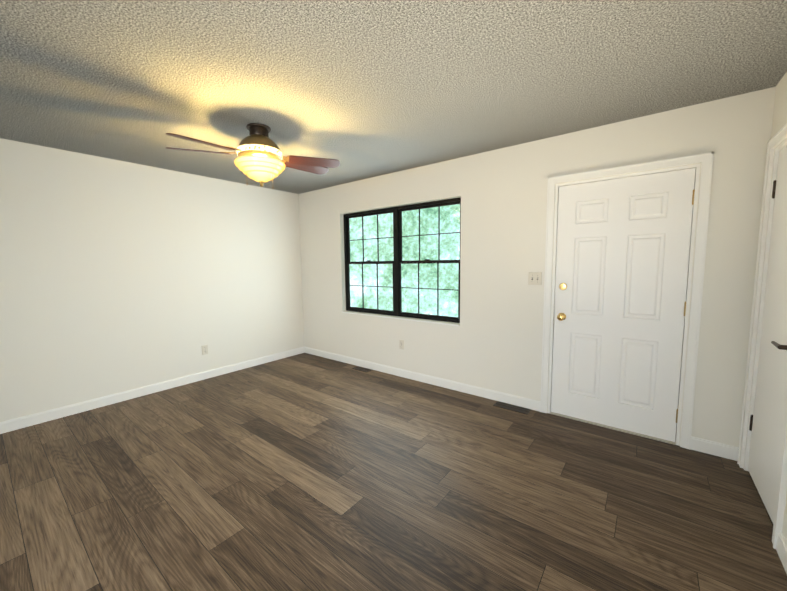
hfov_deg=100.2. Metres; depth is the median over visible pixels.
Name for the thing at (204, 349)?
electrical outlet
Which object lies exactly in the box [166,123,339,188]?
fan
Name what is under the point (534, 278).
switch plate
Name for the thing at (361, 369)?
floor vent
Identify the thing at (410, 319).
window sill
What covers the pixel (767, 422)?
closet door
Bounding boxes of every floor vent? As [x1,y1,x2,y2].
[352,366,370,371]
[493,401,530,414]
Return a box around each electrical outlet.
[202,345,207,354]
[399,340,403,349]
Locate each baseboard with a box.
[0,347,303,433]
[304,346,539,411]
[690,436,738,460]
[776,532,786,573]
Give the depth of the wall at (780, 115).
1.93 m
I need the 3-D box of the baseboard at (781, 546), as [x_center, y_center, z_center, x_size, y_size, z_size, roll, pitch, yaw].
[0.677,1.328,0.083,0.013,0.095,3.778,4,7,38]
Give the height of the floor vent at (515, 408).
0.006 m
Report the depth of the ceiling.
1.83 m
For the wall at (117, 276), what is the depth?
3.40 m
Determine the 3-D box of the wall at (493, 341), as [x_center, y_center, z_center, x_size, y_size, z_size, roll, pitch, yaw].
[0.523,-0.201,3.675,5.100,2.440,0.150,4,7,38]
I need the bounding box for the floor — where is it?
[0,353,786,590]
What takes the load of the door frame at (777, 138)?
attached to the wall at (780, 115)
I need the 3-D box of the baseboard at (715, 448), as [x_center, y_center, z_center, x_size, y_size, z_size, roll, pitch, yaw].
[2.282,1.087,2.338,0.258,0.095,0.013,4,7,38]
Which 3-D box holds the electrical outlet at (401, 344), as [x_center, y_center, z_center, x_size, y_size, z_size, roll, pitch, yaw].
[0.098,0.597,3.993,0.070,0.115,0.008,4,7,38]
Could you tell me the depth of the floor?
1.95 m
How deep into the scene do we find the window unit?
4.00 m
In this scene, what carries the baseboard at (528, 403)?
attached to the wall at (493, 341)
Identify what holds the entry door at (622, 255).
in the wall at (493, 341)
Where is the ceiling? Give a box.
[0,0,786,193]
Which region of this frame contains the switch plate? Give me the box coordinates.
[528,272,541,284]
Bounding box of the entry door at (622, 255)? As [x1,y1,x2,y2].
[550,168,695,444]
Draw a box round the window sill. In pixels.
[342,311,459,325]
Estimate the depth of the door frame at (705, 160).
2.40 m
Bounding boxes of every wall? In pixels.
[0,138,303,421]
[299,87,775,446]
[743,72,786,540]
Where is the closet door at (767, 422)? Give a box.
[748,145,786,523]
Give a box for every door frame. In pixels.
[540,152,713,449]
[737,123,786,548]
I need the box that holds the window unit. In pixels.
[343,197,460,322]
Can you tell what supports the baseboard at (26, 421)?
attached to the wall at (117, 276)

